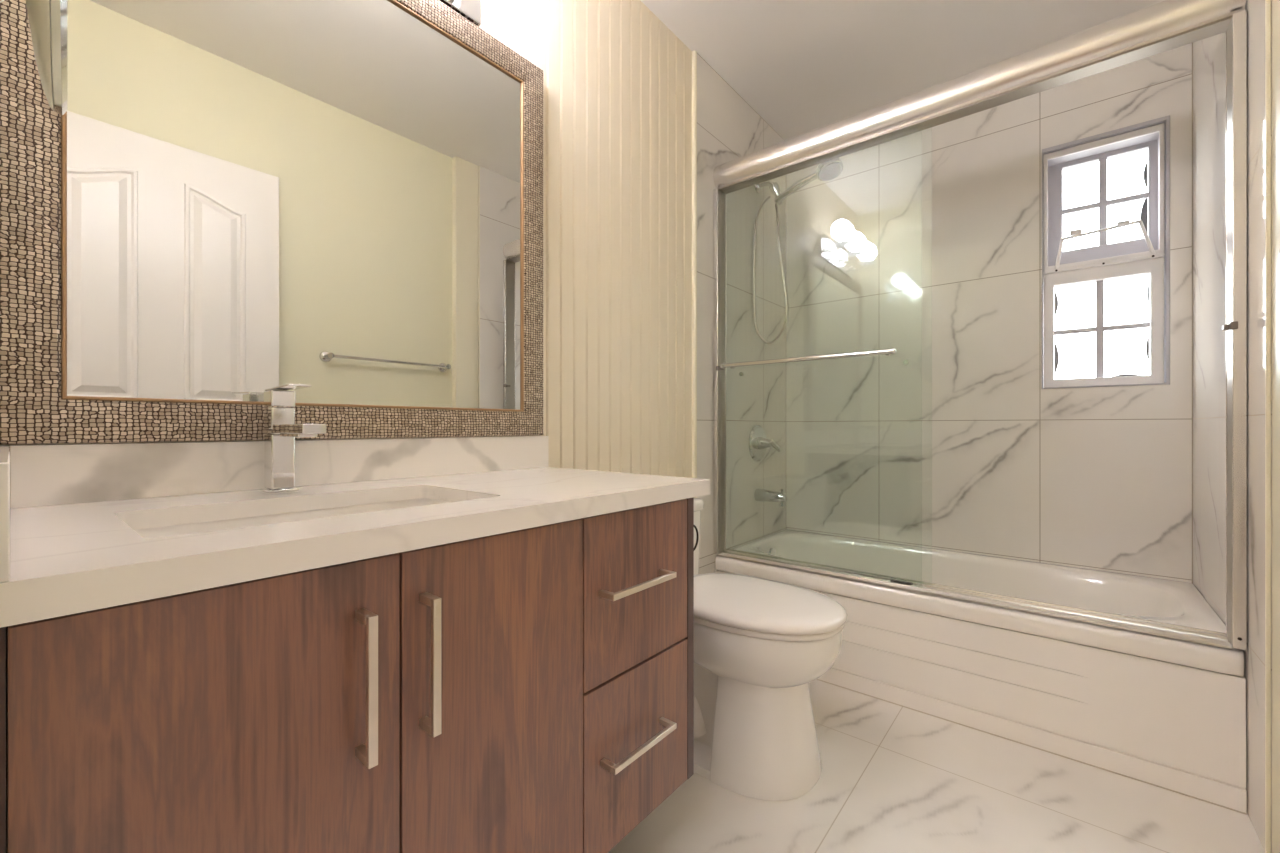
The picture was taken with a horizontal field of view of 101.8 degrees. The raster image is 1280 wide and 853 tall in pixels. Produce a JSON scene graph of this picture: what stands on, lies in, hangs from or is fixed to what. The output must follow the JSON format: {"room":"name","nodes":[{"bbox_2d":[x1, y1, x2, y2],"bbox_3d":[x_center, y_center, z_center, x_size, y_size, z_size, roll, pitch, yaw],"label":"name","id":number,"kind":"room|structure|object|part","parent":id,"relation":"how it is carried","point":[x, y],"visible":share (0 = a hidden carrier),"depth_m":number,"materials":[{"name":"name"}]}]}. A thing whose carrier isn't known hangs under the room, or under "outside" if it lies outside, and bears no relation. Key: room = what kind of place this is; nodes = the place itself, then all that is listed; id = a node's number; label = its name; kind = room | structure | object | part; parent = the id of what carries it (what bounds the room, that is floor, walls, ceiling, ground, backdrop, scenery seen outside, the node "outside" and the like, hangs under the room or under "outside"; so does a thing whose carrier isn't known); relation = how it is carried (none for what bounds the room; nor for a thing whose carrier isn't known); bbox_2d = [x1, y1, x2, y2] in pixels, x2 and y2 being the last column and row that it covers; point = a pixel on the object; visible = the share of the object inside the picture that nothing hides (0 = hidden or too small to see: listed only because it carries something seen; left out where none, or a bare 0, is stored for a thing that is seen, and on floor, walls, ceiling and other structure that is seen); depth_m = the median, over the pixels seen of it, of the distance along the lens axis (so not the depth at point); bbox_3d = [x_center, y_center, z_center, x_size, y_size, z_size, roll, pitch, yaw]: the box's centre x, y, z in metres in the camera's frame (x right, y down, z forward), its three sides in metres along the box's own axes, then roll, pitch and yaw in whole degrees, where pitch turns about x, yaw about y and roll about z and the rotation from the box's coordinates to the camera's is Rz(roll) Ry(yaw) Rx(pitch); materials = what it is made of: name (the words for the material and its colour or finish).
{"room":"bathroom","nodes":[
{"label":"bathroom","id":0,"kind":"room"},
{"bbox_2d":[0,0,691,507],"bbox_3d":[-0.421,-0.290,1.410,0.100,2.440,1.877,0,0,40],"label":"wall","id":1,"kind":"structure","parent":0,"point":[617,81],"depth_m":1.74,"materials":[{"name":"beige paint"}]},
{"bbox_2d":[0,0,542,443],"bbox_3d":[-0.592,-0.490,1.101,0.029,1.030,0.976,0,0,40],"label":"wall mirror","id":2,"kind":"object","parent":1,"relation":"attached to","point":[229,202],"visible":0.88,"depth_m":0.97,"materials":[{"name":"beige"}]},
{"bbox_2d":[0,497,693,852],"bbox_3d":[-0.386,0.451,0.917,0.582,0.601,0.959,0,0,40],"label":"vanity cabinet","id":3,"kind":"object","parent":1,"relation":"attached to","point":[530,690],"visible":0.92,"depth_m":0.61,"materials":[{"name":"brown wood"}]},
{"bbox_3d":[-0.702,0.451,0.566,0.542,0.600,0.016,0,0,40],"label":"panel","id":4,"kind":"part","parent":3,"relation":"part of","materials":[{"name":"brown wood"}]},
{"bbox_3d":[-0.213,0.188,0.770,0.016,0.074,0.919,0,0,40],"label":"rail","id":5,"kind":"part","parent":3,"relation":"part of","materials":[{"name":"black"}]},
{"bbox_3d":[-0.395,0.452,0.520,0.018,0.596,0.302,0,0,40],"label":"door","id":6,"kind":"part","parent":3,"relation":"part of","materials":[{"name":"brown wood"}]},
{"bbox_2d":[0,436,709,627],"bbox_3d":[-0.380,0.088,0.940,0.561,0.122,1.002,0,0,40],"label":"countertop","id":7,"kind":"structure","parent":3,"relation":"on","point":[70,544],"depth_m":0.76,"materials":[{"name":"white stone"}]},
{"bbox_2d":[134,498,448,537],"bbox_3d":[-0.470,0.209,0.789,0.318,0.131,0.497,0,0,40],"label":"sink basin","id":8,"kind":"object","parent":7,"relation":"in","point":[184,529],"visible":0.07,"depth_m":0.85,"materials":[{"name":"white ceramic"}]},
{"bbox_2d":[260,384,325,493],"bbox_3d":[-0.588,0.023,0.883,0.195,0.186,0.047,0,0,40],"label":"faucet","id":9,"kind":"object","parent":7,"relation":"on","point":[279,440],"visible":1,"depth_m":0.91,"materials":[{"name":"silver metal"}]},
{"bbox_3d":[-0.642,0.113,0.927,0.054,0.006,0.047,0,0,40],"label":"plate","id":10,"kind":"part","parent":9,"relation":"part of","materials":[{"name":"silver metal"}]},
{"bbox_3d":[-0.611,-0.067,0.902,0.125,0.006,0.034,0,0,40],"label":"lever","id":11,"kind":"part","parent":9,"relation":"part of","materials":[{"name":"silver metal"}]},
{"bbox_3d":[-0.569,0.007,0.867,0.146,0.022,0.034,0,0,40],"label":"spout","id":12,"kind":"part","parent":9,"relation":"part of","materials":[{"name":"silver metal"}]},
{"bbox_3d":[-0.307,0.292,0.584,0.036,0.166,0.010,0,0,40],"label":"bar pull","id":13,"kind":"part","parent":3,"relation":"part of","materials":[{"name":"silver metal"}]},
{"bbox_3d":[-0.259,0.292,0.642,0.036,0.166,0.010,0,0,40],"label":"bar pull","id":14,"kind":"part","parent":3,"relation":"part of","materials":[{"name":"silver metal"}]},
{"bbox_3d":[-0.199,0.452,0.756,0.018,0.596,0.305,0,0,40],"label":"door","id":15,"kind":"part","parent":3,"relation":"part of","materials":[{"name":"brown wood"}]},
{"bbox_3d":[-0.003,0.301,0.993,0.018,0.292,0.304,0,0,40],"label":"drawer","id":16,"kind":"part","parent":3,"relation":"part of","materials":[{"name":"brown wood"}]},
{"bbox_3d":[-0.003,0.601,0.993,0.018,0.298,0.304,0,0,40],"label":"drawer","id":17,"kind":"part","parent":3,"relation":"part of","materials":[{"name":"brown wood"}]},
{"bbox_3d":[0.000,0.288,0.955,0.036,0.010,0.181,0,0,40],"label":"bar pull","id":18,"kind":"part","parent":3,"relation":"part of","materials":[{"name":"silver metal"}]},
{"bbox_3d":[0.002,0.583,0.956,0.036,0.010,0.177,0,0,40],"label":"bar pull","id":19,"kind":"part","parent":3,"relation":"part of","materials":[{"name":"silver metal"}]},
{"bbox_3d":[-0.101,0.451,1.289,0.546,0.601,0.022,0,0,40],"label":"panel","id":20,"kind":"part","parent":3,"relation":"part of","materials":[{"name":"brown wood"}]},
{"bbox_2d":[694,525,698,549],"bbox_3d":[0.114,0.250,1.163,0.018,0.063,0.057,0,0,40],"label":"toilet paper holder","id":21,"kind":"object","parent":3,"relation":"attached to","point":[695,527],"visible":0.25,"depth_m":1.18,"materials":[{"name":"silver metal"}]},
{"bbox_2d":[440,0,480,26],"bbox_3d":[-0.543,-1.120,1.040,0.183,0.216,0.601,0,0,40],"label":"vanity light","id":22,"kind":"object","parent":1,"relation":"attached to","point":[469,9],"visible":0.55,"depth_m":1.28,"materials":[{"name":"silver metal"}]},
{"bbox_2d":[692,50,696,497],"bbox_3d":[0.218,-0.290,2.092,0.015,2.438,0.014,0,0,40],"label":"trim","id":23,"kind":"structure","parent":1,"relation":"attached to","point":[694,53],"depth_m":2.09,"materials":[{"name":"beige paint"}]},
{"bbox_2d":[697,53,785,574],"bbox_3d":[0.456,-0.290,2.461,0.112,2.440,0.860,0,0,40],"label":"wall tile","id":24,"kind":"structure","parent":1,"relation":"attached to","point":[729,128],"depth_m":2.37,"materials":[{"name":"stone"}]},
{"bbox_2d":[748,425,780,461],"bbox_3d":[0.616,0.080,2.460,0.135,0.176,0.176,0,0,40],"label":"shower valve","id":25,"kind":"object","parent":24,"relation":"attached to","point":[758,443],"visible":1,"depth_m":2.46,"materials":[{"name":"silver metal"}]},
{"bbox_3d":[0.626,0.092,2.428,0.024,0.052,0.083,0,0,-23],"label":"lever","id":26,"kind":"part","parent":25,"relation":"part of","materials":[{"name":"silver metal"}]},
{"bbox_2d":[754,488,787,505],"bbox_3d":[0.621,0.331,2.456,0.147,0.081,0.062,0,0,40],"label":"tub spout","id":27,"kind":"object","parent":24,"relation":"attached to","point":[763,495],"visible":1,"depth_m":2.44,"materials":[{"name":"silver metal"}]},
{"bbox_2d":[753,158,843,343],"bbox_3d":[0.707,-0.781,2.353,0.412,0.806,0.113,0,0,40],"label":"shower","id":28,"kind":"object","parent":24,"relation":"attached to","point":[830,170],"visible":0.96,"depth_m":2.36,"materials":[{"name":"silver metal"}]},
{"bbox_3d":[0.599,-1.155,2.474,0.091,0.060,0.060,0,0,40],"label":"shower arm","id":29,"kind":"part","parent":28,"relation":"part of","materials":[{"name":"silver metal"}]},
{"bbox_3d":[0.710,-1.083,2.354,0.211,0.089,0.035,0,0,40],"label":"handle","id":30,"kind":"part","parent":28,"relation":"part of","materials":[{"name":"silver metal"}]},
{"bbox_2d":[739,360,908,375],"bbox_3d":[0.671,-0.234,1.978,0.780,1.528,0.020,0,0,40],"label":"towel bar bracket","id":31,"kind":"object","parent":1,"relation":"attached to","point":[905,362],"visible":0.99,"depth_m":1.78,"materials":[{"name":"silver metal"}]},
{"bbox_2d":[713,0,1246,650],"bbox_3d":[0.905,-0.287,1.748,1.486,1.657,0.084,0,0,40],"label":"shower door frame","id":32,"kind":"object","parent":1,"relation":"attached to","point":[1166,25],"visible":0.95,"depth_m":1.46,"materials":[{"name":"silver metal"}]},
{"bbox_3d":[0.906,-1.061,1.750,1.486,0.110,0.080,0,0,40],"label":"header rail","id":33,"kind":"part","parent":32,"relation":"part of","materials":[{"name":"silver metal"}]},
{"bbox_2d":[720,348,911,584],"bbox_3d":[0.622,-0.234,1.943,0.760,1.528,0.060,0,0,40],"label":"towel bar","id":34,"kind":"object","parent":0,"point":[888,352],"visible":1,"depth_m":1.89,"materials":[{"name":"silver metal"}]},
{"bbox_2d":[640,0,1164,140],"bbox_3d":[0.531,-1.550,1.271,1.745,0.080,2.877,0,0,40],"label":"ceiling","id":35,"kind":"structure","parent":0,"point":[804,66],"depth_m":2.03,"materials":[{"name":"white paint"}]},
{"bbox_2d":[608,680,1264,852],"bbox_3d":[0.519,0.970,1.256,1.545,0.080,2.637,0,0,40],"label":"floor","id":36,"kind":"structure","parent":0,"point":[894,778],"depth_m":1.27,"materials":[{"name":"tile"}]},
{"bbox_2d":[694,498,846,800],"bbox_3d":[0.234,0.584,1.539,0.722,0.690,0.386,0,0,40],"label":"toilet","id":37,"kind":"object","parent":36,"relation":"on","point":[759,643],"visible":0.5,"depth_m":1.33,"materials":[{"name":"white ceramic"}]},
{"bbox_3d":[0.031,0.408,1.707,0.187,0.244,0.372,0,0,40],"label":"tank","id":38,"kind":"part","parent":37,"relation":"part of","materials":[{"name":"white ceramic"}]},
{"bbox_3d":[0.033,0.265,1.705,0.199,0.039,0.386,0,0,40],"label":"tank lid","id":39,"kind":"part","parent":37,"relation":"part of","materials":[{"name":"white ceramic"}]},
{"bbox_3d":[0.301,0.726,1.483,0.521,0.408,0.362,0,0,40],"label":"bowl","id":40,"kind":"part","parent":37,"relation":"part of","materials":[{"name":"white ceramic"}]},
{"bbox_3d":[0.317,0.513,1.470,0.496,0.016,0.372,0,0,40],"label":"seat","id":41,"kind":"part","parent":37,"relation":"part of","materials":[{"name":"white plastic"}]},
{"bbox_3d":[0.315,0.488,1.472,0.512,0.029,0.382,0,0,40],"label":"lid","id":42,"kind":"part","parent":37,"relation":"part of","materials":[{"name":"white plastic"}]},
{"bbox_2d":[715,529,1246,814],"bbox_3d":[1.113,0.732,2.000,1.484,0.396,0.728,0,0,40],"label":"bathtub","id":43,"kind":"object","parent":36,"relation":"on","point":[1167,713],"visible":0.81,"depth_m":1.56,"materials":[{"name":"white ceramic"}]},
{"bbox_3d":[0.618,0.600,2.424,0.018,0.068,0.068,0,0,40],"label":"overflow plate","id":44,"kind":"part","parent":43,"relation":"part of","materials":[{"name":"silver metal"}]},
{"bbox_2d":[786,43,1192,583],"bbox_3d":[1.387,-0.290,2.340,1.502,2.440,0.140,0,0,40],"label":"wall","id":45,"kind":"structure","parent":0,"point":[926,245],"depth_m":2.21,"materials":[{"name":"stone"}]},
{"bbox_2d":[1042,115,1169,388],"bbox_3d":[1.779,-0.626,2.005,0.358,0.952,0.136,0,0,40],"label":"window","id":46,"kind":"structure","parent":45,"relation":"in","point":[1149,255],"depth_m":1.99,"materials":[{"name":"grey plastic"}]},
{"bbox_3d":[1.809,-0.850,2.049,0.332,0.446,0.030,0,0,40],"label":"sash","id":47,"kind":"part","parent":46,"relation":"part of","materials":[{"name":"grey plastic"}]},
{"bbox_3d":[1.764,-0.385,1.993,0.342,0.460,0.050,0,0,40],"label":"sash","id":48,"kind":"part","parent":46,"relation":"part of","materials":[{"name":"white plastic"}]},
{"bbox_3d":[1.749,-0.851,1.974,0.342,0.471,0.014,0,0,40],"label":"frame","id":49,"kind":"part","parent":46,"relation":"part of","materials":[{"name":"white plastic"}]},
{"bbox_3d":[1.743,-0.614,1.968,0.342,0.014,0.014,0,0,40],"label":"rail","id":50,"kind":"part","parent":46,"relation":"part of","materials":[{"name":"white plastic"}]},
{"bbox_2d":[1193,0,1271,852],"bbox_3d":[1.684,-0.290,1.425,0.124,2.440,0.892,0,0,40],"label":"wall tile","id":51,"kind":"structure","parent":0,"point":[1209,54],"depth_m":1.45,"materials":[{"name":"stone"}]},
{"bbox_2d":[1265,0,1270,852],"bbox_3d":[1.353,-0.289,1.120,0.008,2.438,0.006,0,0,40],"label":"trim","id":52,"kind":"structure","parent":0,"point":[1267,2],"depth_m":1.12,"materials":[{"name":"beige paint"}]},
{"bbox_3d":[-0.353,-0.290,0.201,1.545,2.440,0.100,0,0,40],"label":"wall","id":53,"kind":"structure","parent":0,"visible":0},
{"bbox_2d":[0,0,67,115],"bbox_3d":[-0.500,-0.415,0.424,0.358,0.303,0.056,0,0,40],"label":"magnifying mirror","id":54,"kind":"object","parent":53,"relation":"attached to","point":[48,19],"visible":1,"depth_m":0.39,"materials":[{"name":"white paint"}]},
{"bbox_3d":[0.837,-0.290,0.350,0.100,2.440,1.847,0,0,40],"label":"wall","id":55,"kind":"structure","parent":0,"visible":0},
{"bbox_2d":[1272,0,1279,852],"bbox_3d":[1.324,-0.290,1.049,0.038,2.439,0.144,0,0,40],"label":"trim","id":56,"kind":"structure","parent":55,"relation":"attached to","point":[1275,3],"depth_m":1.09,"materials":[{"name":"beige paint"}]}
]}

